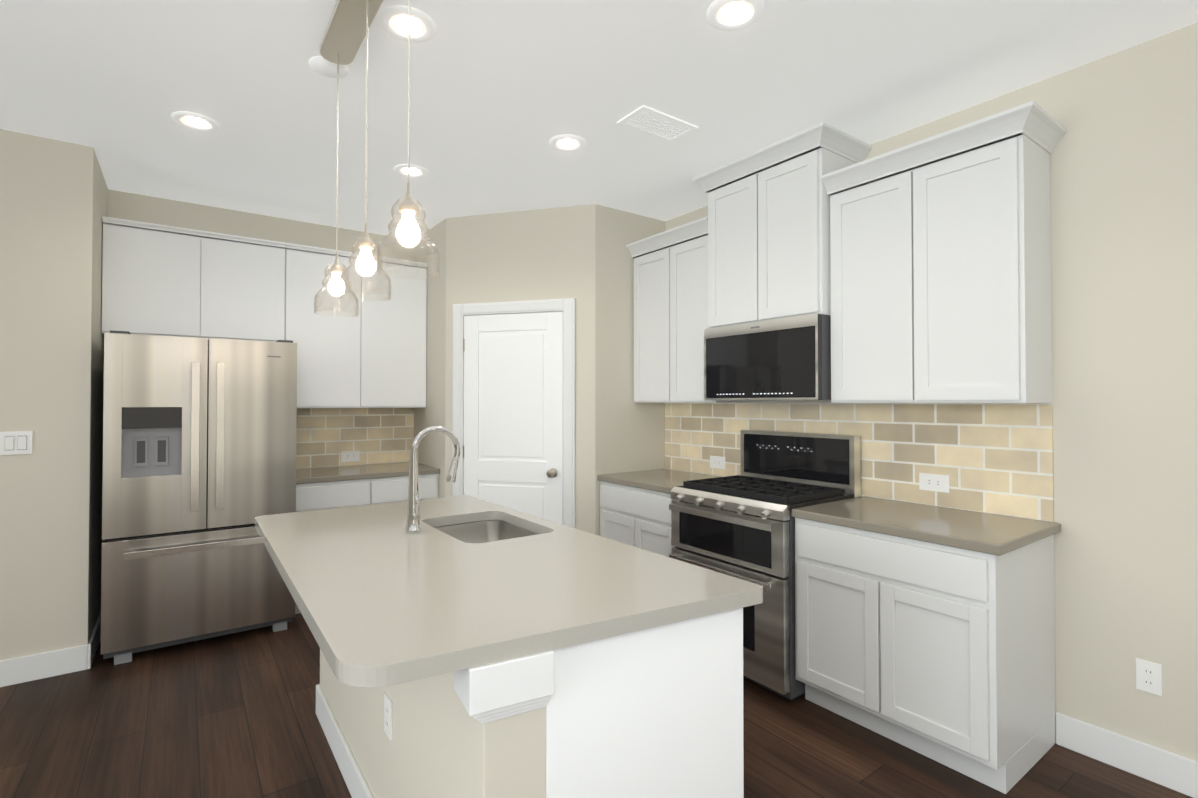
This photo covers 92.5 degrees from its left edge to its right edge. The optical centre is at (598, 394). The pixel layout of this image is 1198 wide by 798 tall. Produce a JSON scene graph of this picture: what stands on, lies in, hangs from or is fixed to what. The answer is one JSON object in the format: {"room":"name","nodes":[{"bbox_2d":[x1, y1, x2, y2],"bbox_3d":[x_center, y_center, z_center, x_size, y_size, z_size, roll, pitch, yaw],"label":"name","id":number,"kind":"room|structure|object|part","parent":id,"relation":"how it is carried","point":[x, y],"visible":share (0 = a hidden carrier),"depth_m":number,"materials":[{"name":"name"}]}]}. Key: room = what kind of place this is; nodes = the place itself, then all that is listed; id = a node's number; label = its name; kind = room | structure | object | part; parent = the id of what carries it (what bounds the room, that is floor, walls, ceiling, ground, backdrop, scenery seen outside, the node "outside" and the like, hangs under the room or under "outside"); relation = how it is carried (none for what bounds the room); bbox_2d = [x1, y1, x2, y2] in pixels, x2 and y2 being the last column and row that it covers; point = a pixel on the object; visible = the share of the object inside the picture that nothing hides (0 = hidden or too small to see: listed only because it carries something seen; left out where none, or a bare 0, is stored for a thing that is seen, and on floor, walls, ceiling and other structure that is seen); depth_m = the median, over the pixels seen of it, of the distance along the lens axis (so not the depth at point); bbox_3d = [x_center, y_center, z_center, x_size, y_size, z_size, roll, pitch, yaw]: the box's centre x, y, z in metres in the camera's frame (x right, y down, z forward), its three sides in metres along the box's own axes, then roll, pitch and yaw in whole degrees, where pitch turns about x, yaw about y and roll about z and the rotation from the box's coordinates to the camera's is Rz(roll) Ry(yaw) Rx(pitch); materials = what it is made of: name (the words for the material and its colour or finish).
{"room":"kitchen","nodes":[
{"label":"kitchen","id":0,"kind":"room"},
{"bbox_2d":[0,129,62,659],"bbox_3d":[-4.527,0.047,1.812,4.160,2.780,0.120,1,-1,-36],"label":"wall","id":1,"kind":"structure","parent":0,"point":[31,176],"depth_m":2.92,"materials":[{"name":"beige paint"}]},
{"bbox_2d":[0,431,32,454],"bbox_3d":[-2.936,0.244,2.886,0.120,0.115,0.008,1,-1,-36],"label":"light switch","id":2,"kind":"object","parent":1,"relation":"attached to","point":[17,442],"visible":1,"depth_m":2.89,"materials":[{"name":"white plastic"}]},
{"bbox_2d":[0,644,87,686],"bbox_3d":[-4.390,1.372,1.811,4.160,0.130,0.014,1,-1,-36],"label":"baseboard","id":3,"kind":"structure","parent":1,"relation":"attached to","point":[23,669],"depth_m":2.93,"materials":[{"name":"white paint"}]},
{"bbox_2d":[57,141,107,649],"bbox_3d":[-2.981,0.067,3.325,0.120,2.780,0.750,1,-1,-36],"label":"wall","id":4,"kind":"structure","parent":0,"point":[84,211],"depth_m":3.04,"materials":[{"name":"beige paint"}]},
{"bbox_2d":[87,612,100,668],"bbox_3d":[-2.920,1.392,3.338,0.014,0.130,0.754,1,-1,-36],"label":"baseboard","id":5,"kind":"structure","parent":4,"relation":"attached to","point":[93,643],"depth_m":3.17,"materials":[{"name":"white paint"}]},
{"bbox_2d":[108,189,413,468],"bbox_3d":[-2.392,0.080,4.291,2.210,2.780,0.120,1,-1,-36],"label":"wall","id":6,"kind":"structure","parent":0,"point":[144,208],"depth_m":4.08,"materials":[{"name":"beige paint"}]},
{"bbox_2d":[101,216,285,341],"bbox_3d":[-2.659,-0.708,3.820,0.967,0.692,0.343,1,-1,-36],"label":"upper cabinet","id":7,"kind":"object","parent":6,"relation":"attached to","point":[161,280],"visible":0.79,"depth_m":3.67,"materials":[{"name":"white paint"}]},
{"bbox_2d":[296,408,413,468],"bbox_3d":[-1.960,0.331,4.521,0.996,0.455,0.010,1,-1,-36],"label":"tile backsplash","id":8,"kind":"structure","parent":6,"relation":"attached to","point":[325,437],"depth_m":4.53,"materials":[{"name":"beige tile"}]},
{"bbox_2d":[341,451,359,461],"bbox_3d":[-1.955,0.486,4.511,0.135,0.082,0.006,1,-1,-36],"label":"electrical outlet","id":9,"kind":"object","parent":8,"relation":"attached to","point":[349,456],"visible":1,"depth_m":4.51,"materials":[{"name":"white plastic"}]},
{"bbox_2d":[285,243,427,407],"bbox_3d":[-1.863,-0.473,4.395,0.998,1.147,0.343,1,-1,-36],"label":"upper cabinet","id":10,"kind":"object","parent":6,"relation":"attached to","point":[372,354],"visible":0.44,"depth_m":4.25,"materials":[{"name":"white paint"}]},
{"bbox_2d":[414,218,445,497],"bbox_3d":[-1.299,0.083,4.566,0.120,2.780,0.720,1,-1,-36],"label":"wall","id":11,"kind":"structure","parent":0,"point":[431,449],"depth_m":4.42,"materials":[{"name":"beige paint"}]},
{"bbox_2d":[445,204,594,533],"bbox_3d":[-0.565,0.078,4.145,1.153,2.780,0.120,0,-1,15],"label":"wall","id":12,"kind":"structure","parent":0,"point":[541,254],"depth_m":4.05,"materials":[{"name":"beige paint"}]},
{"bbox_2d":[463,312,562,523],"bbox_3d":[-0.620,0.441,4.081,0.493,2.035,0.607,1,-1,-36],"label":"pantry door","id":13,"kind":"structure","parent":12,"relation":"in","point":[513,415],"depth_m":4.08,"materials":[{"name":"white paint"}]},
{"bbox_2d":[452,298,574,527],"bbox_3d":[-0.620,0.401,4.080,0.940,2.132,0.025,0,-1,15],"label":"door frame","id":14,"kind":"structure","parent":12,"relation":"attached to","point":[565,306],"depth_m":4.01,"materials":[{"name":"white paint"}]},
{"bbox_2d":[0,613,1192,797],"bbox_3d":[-1.115,1.465,0.144,7.740,0.100,8.320,1,-1,-36],"label":"floor","id":15,"kind":"structure","parent":0,"point":[233,715],"depth_m":2.37,"materials":[{"name":"brown wood"}]},
{"bbox_2d":[101,330,296,664],"bbox_3d":[-2.468,0.563,3.591,0.910,1.795,0.872,1,-1,-36],"label":"refrigerator","id":16,"kind":"object","parent":15,"relation":"on","point":[199,455],"visible":0.98,"depth_m":3.23,"materials":[{"name":"grey metal"}]},
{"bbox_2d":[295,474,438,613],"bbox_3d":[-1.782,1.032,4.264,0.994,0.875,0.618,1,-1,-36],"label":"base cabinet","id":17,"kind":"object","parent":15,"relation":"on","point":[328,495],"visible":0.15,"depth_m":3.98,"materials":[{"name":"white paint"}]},
{"bbox_2d":[296,462,439,483],"bbox_3d":[-1.780,0.574,4.268,0.996,0.038,0.624,1,-1,-36],"label":"countertop","id":18,"kind":"structure","parent":17,"relation":"on","point":[336,473],"depth_m":4.12,"materials":[{"name":"stone"}]},
{"bbox_2d":[316,608,743,797],"bbox_3d":[-0.464,1.001,2.058,0.752,0.879,1.858,1,-1,-36],"label":"kitchen island","id":19,"kind":"object","parent":15,"relation":"on","point":[655,712],"depth_m":1.39,"materials":[{"name":"beige paint"}]},
{"bbox_2d":[384,692,391,740],"bbox_3d":[-0.638,0.974,1.734,0.006,0.115,0.070,1,-1,-36],"label":"outlet","id":20,"kind":"object","parent":19,"relation":"attached to","point":[387,715],"visible":1,"depth_m":1.73,"materials":[{"name":"white plastic"}]},
{"bbox_2d":[255,495,762,687],"bbox_3d":[-0.526,0.539,1.999,1.019,0.040,1.902,1,-1,-36],"label":"island countertop","id":21,"kind":"structure","parent":19,"relation":"on","point":[381,597],"depth_m":1.52,"materials":[{"name":"stone"}]},
{"bbox_2d":[405,426,459,532],"bbox_3d":[-0.634,0.322,2.226,0.216,0.400,0.100,1,-1,-36],"label":"gooseneck faucet","id":22,"kind":"object","parent":21,"relation":"on","point":[413,518],"visible":1,"depth_m":2.19,"materials":[{"name":"silver metal"}]},
{"bbox_2d":[434,520,536,543],"bbox_3d":[-0.456,0.660,2.297,0.386,0.191,0.551,1,-1,-36],"label":"undermount sink","id":23,"kind":"object","parent":21,"relation":"in","point":[484,531],"visible":0.04,"depth_m":2.55,"materials":[{"name":"metal"}]},
{"bbox_2d":[600,481,675,556],"bbox_3d":[0.477,1.026,3.802,0.628,0.875,0.781,1,-1,-36],"label":"base cabinet","id":24,"kind":"object","parent":15,"relation":"on","point":[636,517],"visible":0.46,"depth_m":3.60,"materials":[{"name":"white paint"}]},
{"bbox_2d":[597,469,722,493],"bbox_3d":[0.474,0.568,3.806,0.636,0.038,0.782,1,-1,-36],"label":"countertop","id":25,"kind":"structure","parent":24,"relation":"on","point":[663,480],"depth_m":3.79,"materials":[{"name":"stone"}]},
{"bbox_2d":[669,430,860,700],"bbox_3d":[0.879,0.837,3.139,0.712,1.235,0.759,1,-1,-36],"label":"range","id":26,"kind":"object","parent":15,"relation":"on","point":[742,526],"visible":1,"depth_m":2.94,"materials":[{"name":"grey metal"}]},
{"bbox_2d":[795,518,1055,793],"bbox_3d":[1.400,1.009,2.531,0.628,0.875,0.823,1,-1,-36],"label":"base cabinet","id":27,"kind":"object","parent":15,"relation":"on","point":[943,655],"visible":0.98,"depth_m":2.25,"materials":[{"name":"white paint"}]},
{"bbox_2d":[792,496,1060,555],"bbox_3d":[1.405,0.551,2.525,0.636,0.038,0.848,1,-1,-36],"label":"countertop","id":28,"kind":"structure","parent":27,"relation":"on","point":[992,534],"depth_m":2.38,"materials":[{"name":"stone"}]},
{"bbox_2d":[0,0,1197,236],"bbox_3d":[-1.115,-1.415,0.182,7.740,0.100,8.320,1,-1,-36],"label":"ceiling","id":29,"kind":"structure","parent":0,"point":[502,92],"depth_m":2.48,"materials":[{"name":"white paint"}]},
{"bbox_2d":[171,111,219,131],"bbox_3d":[-1.962,-1.325,2.792,0.198,0.009,0.198,1,-1,-36],"label":"recessed light","id":30,"kind":"object","parent":29,"relation":"in","point":[195,121],"visible":1,"depth_m":2.79,"materials":[{"name":"white plastic"}]},
{"bbox_2d":[309,56,348,77],"bbox_3d":[-1.100,-1.333,2.337,0.150,0.005,0.150,1,-1,-36],"label":"cover plate","id":31,"kind":"object","parent":29,"relation":"attached to","point":[321,65],"visible":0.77,"depth_m":2.34,"materials":[{"name":"white plastic"}]},
{"bbox_2d":[314,0,438,316],"bbox_3d":[-0.750,-0.827,1.849,0.155,1.029,1.020,1,-1,-36],"label":"pendant light fixture","id":32,"kind":"object","parent":29,"relation":"hanging from","point":[348,28],"visible":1,"depth_m":1.85,"materials":[{"name":"clear glass"}]},
{"bbox_3d":[-1.003,-0.403,2.192,0.155,0.190,0.155,1,-1,-36],"label":"lamp shade","id":33,"kind":"part","parent":32,"relation":"part of","materials":[{"name":"clear glass"}]},
{"bbox_3d":[-1.003,-0.421,2.192,0.061,0.088,0.061,1,-1,-36],"label":"bulb","id":34,"kind":"part","parent":32,"relation":"part of","materials":[{"name":"white glass"}]},
{"bbox_3d":[-0.750,-0.408,1.844,0.155,0.190,0.155,1,-1,-36],"label":"lamp shade","id":35,"kind":"part","parent":32,"relation":"part of","materials":[{"name":"clear glass"}]},
{"bbox_3d":[-0.750,-0.425,1.844,0.061,0.088,0.061,1,-1,-36],"label":"bulb","id":36,"kind":"part","parent":32,"relation":"part of","materials":[{"name":"white glass"}]},
{"bbox_3d":[-0.497,-0.412,1.496,0.155,0.190,0.155,1,-1,-36],"label":"lamp shade","id":37,"kind":"part","parent":32,"relation":"part of","materials":[{"name":"clear glass"}]},
{"bbox_3d":[-0.497,-0.430,1.496,0.061,0.088,0.061,1,-1,-36],"label":"bulb","id":38,"kind":"part","parent":32,"relation":"part of","materials":[{"name":"white glass"}]},
{"bbox_2d":[379,5,435,41],"bbox_3d":[-0.691,-1.335,2.072,0.198,0.009,0.198,1,-1,-36],"label":"recessed light","id":39,"kind":"object","parent":29,"relation":"in","point":[393,20],"visible":0.96,"depth_m":2.07,"materials":[{"name":"white plastic"}]},
{"bbox_2d":[394,164,428,177],"bbox_3d":[-1.109,-1.317,3.387,0.198,0.009,0.198,1,-1,-36],"label":"recessed light","id":40,"kind":"object","parent":29,"relation":"in","point":[416,171],"visible":0.96,"depth_m":3.38,"materials":[{"name":"white plastic"}]},
{"bbox_2d":[549,134,586,151],"bbox_3d":[-0.165,-1.322,3.023,0.198,0.009,0.198,1,-1,-36],"label":"recessed light","id":41,"kind":"object","parent":29,"relation":"in","point":[566,143],"visible":1,"depth_m":3.01,"materials":[{"name":"white plastic"}]},
{"bbox_2d":[617,105,698,142],"bbox_3d":[0.290,-1.325,2.822,0.360,0.008,0.200,1,-1,-36],"label":"ceiling vent","id":42,"kind":"object","parent":29,"relation":"in","point":[646,120],"visible":1,"depth_m":2.81,"materials":[{"name":"white"}]},
{"bbox_2d":[706,0,763,30],"bbox_3d":[0.476,-1.335,2.006,0.198,0.009,0.198,1,-1,-36],"label":"recessed light","id":43,"kind":"object","parent":29,"relation":"in","point":[728,15],"visible":1,"depth_m":2.01,"materials":[{"name":"white plastic"}]},
{"bbox_2d":[595,204,664,535],"bbox_3d":[0.203,0.078,4.175,0.650,2.780,0.120,1,-1,-36],"label":"wall","id":44,"kind":"structure","parent":0,"point":[629,435],"depth_m":4.06,"materials":[{"name":"beige paint"}]},
{"bbox_2d":[665,22,1197,761],"bbox_3d":[1.967,0.055,2.403,0.120,2.780,8.320,1,-1,-36],"label":"wall","id":45,"kind":"structure","parent":0,"point":[1125,282],"depth_m":2.21,"materials":[{"name":"beige paint"}]},
{"bbox_2d":[626,216,748,402],"bbox_3d":[0.578,-0.511,3.895,0.379,1.130,0.782,1,-1,-36],"label":"upper cabinet","id":46,"kind":"object","parent":45,"relation":"attached to","point":[670,295],"visible":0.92,"depth_m":3.80,"materials":[{"name":"white paint"}]},
{"bbox_2d":[693,122,871,328],"bbox_3d":[1.007,-0.855,3.254,0.444,0.918,0.877,1,-1,-36],"label":"upper cabinet","id":47,"kind":"object","parent":45,"relation":"attached to","point":[769,232],"visible":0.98,"depth_m":3.07,"materials":[{"name":"white paint"}]},
{"bbox_2d":[704,314,830,399],"bbox_3d":[1.019,-0.181,3.254,0.413,0.426,0.761,1,-1,-36],"label":"over-the-range microwave","id":48,"kind":"object","parent":47,"relation":"attached to","point":[788,358],"visible":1,"depth_m":3.05,"materials":[{"name":"black glass"}]},
{"bbox_2d":[665,403,1053,521],"bbox_3d":[1.195,0.323,3.349,0.010,0.549,2.373,1,-1,-36],"label":"tile backsplash","id":49,"kind":"structure","parent":45,"relation":"attached to","point":[994,458],"depth_m":2.82,"materials":[{"name":"beige tile"}]},
{"bbox_2d":[710,456,724,468],"bbox_3d":[0.801,0.458,3.875,0.006,0.082,0.135,1,-1,-36],"label":"outlet","id":50,"kind":"object","parent":49,"relation":"attached to","point":[718,462],"visible":1,"depth_m":3.87,"materials":[{"name":"white plastic"}]},
{"bbox_2d":[919,473,949,492],"bbox_3d":[1.612,0.423,2.759,0.006,0.082,0.135,1,-1,-36],"label":"outlet","id":51,"kind":"object","parent":49,"relation":"attached to","point":[934,482],"visible":1,"depth_m":2.76,"materials":[{"name":"white plastic"}]},
{"bbox_2d":[821,101,1066,402],"bbox_3d":[1.517,-0.528,2.602,0.379,1.130,0.880,1,-1,-36],"label":"upper cabinet","id":52,"kind":"object","parent":45,"relation":"attached to","point":[940,271],"visible":1,"depth_m":2.43,"materials":[{"name":"white paint"}]},
{"bbox_2d":[1056,712,1197,797],"bbox_3d":[3.090,1.358,0.726,0.014,0.130,4.073,1,-1,-36],"label":"baseboard","id":53,"kind":"structure","parent":45,"relation":"attached to","point":[1170,770],"depth_m":2.19,"materials":[{"name":"white paint"}]},
{"bbox_2d":[1136,658,1161,695],"bbox_3d":[2.062,1.059,2.150,0.006,0.115,0.070,1,-1,-36],"label":"outlet","id":54,"kind":"object","parent":45,"relation":"attached to","point":[1149,676],"visible":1,"depth_m":2.15,"materials":[{"name":"white plastic"}]}
]}

